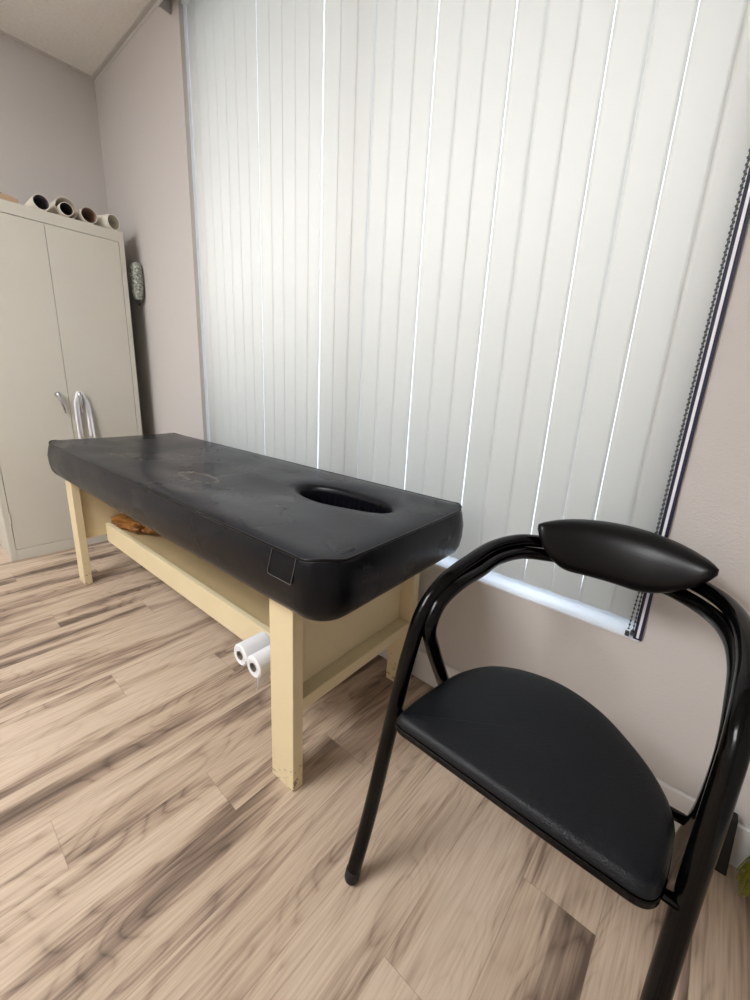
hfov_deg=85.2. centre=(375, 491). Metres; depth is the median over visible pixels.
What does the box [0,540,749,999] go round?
floor
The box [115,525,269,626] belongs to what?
shelf
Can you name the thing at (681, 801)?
baseboard
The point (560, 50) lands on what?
vertical blind
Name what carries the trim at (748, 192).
attached to the wall at (663, 691)
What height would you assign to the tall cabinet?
1.830 m
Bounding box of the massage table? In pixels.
[47,433,462,791]
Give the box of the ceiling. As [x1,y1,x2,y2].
[0,0,148,74]
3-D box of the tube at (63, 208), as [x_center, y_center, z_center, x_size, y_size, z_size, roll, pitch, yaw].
[-1.739,-1.518,2.236,0.300,0.062,0.062,15,19,38]
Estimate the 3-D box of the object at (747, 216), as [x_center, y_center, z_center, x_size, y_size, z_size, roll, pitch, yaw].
[0.741,-0.672,0.777,0.019,2.164,0.065,15,19,38]
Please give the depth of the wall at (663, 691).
1.23 m
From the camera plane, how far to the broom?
0.91 m
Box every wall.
[0,38,107,214]
[95,0,749,827]
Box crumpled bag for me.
[110,513,155,533]
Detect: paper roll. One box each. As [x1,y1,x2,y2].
[234,631,269,665]
[247,645,270,688]
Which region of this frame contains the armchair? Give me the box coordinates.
[344,519,749,999]
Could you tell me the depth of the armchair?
0.72 m
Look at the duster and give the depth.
2.46 m
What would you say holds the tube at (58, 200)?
on the tall cabinet
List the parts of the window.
frame, sill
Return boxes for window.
[183,0,638,641]
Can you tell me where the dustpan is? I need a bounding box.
[715,812,737,875]
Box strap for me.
[74,391,95,438]
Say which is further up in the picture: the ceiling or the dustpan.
the ceiling
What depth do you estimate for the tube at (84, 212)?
2.25 m
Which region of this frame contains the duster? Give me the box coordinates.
[129,262,143,305]
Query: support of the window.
in the wall at (663, 691)
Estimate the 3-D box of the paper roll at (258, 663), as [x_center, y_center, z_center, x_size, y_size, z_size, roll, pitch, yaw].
[-0.315,0.503,1.176,0.065,0.106,0.090,15,19,37]
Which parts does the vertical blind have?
bead chain, bead chain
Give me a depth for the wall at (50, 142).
2.38 m
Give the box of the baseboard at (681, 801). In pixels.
[379,647,749,870]
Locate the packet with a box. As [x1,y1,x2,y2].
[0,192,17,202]
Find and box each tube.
[24,194,49,210]
[47,196,77,218]
[56,202,72,216]
[75,207,96,223]
[85,214,119,230]
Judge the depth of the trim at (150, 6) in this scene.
2.24 m
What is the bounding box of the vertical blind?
[157,0,749,635]
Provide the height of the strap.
0.293 m
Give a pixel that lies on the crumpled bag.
(121, 520)
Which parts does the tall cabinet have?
door, handle, handle, door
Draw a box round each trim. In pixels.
[0,0,156,83]
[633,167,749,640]
[636,184,749,638]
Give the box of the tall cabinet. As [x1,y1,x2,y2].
[0,199,142,561]
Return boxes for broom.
[735,856,749,897]
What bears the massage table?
on the floor
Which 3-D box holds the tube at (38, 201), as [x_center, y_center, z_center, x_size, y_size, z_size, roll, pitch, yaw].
[-1.834,-1.508,2.181,0.360,0.072,0.072,15,19,38]
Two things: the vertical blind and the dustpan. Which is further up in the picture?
the vertical blind

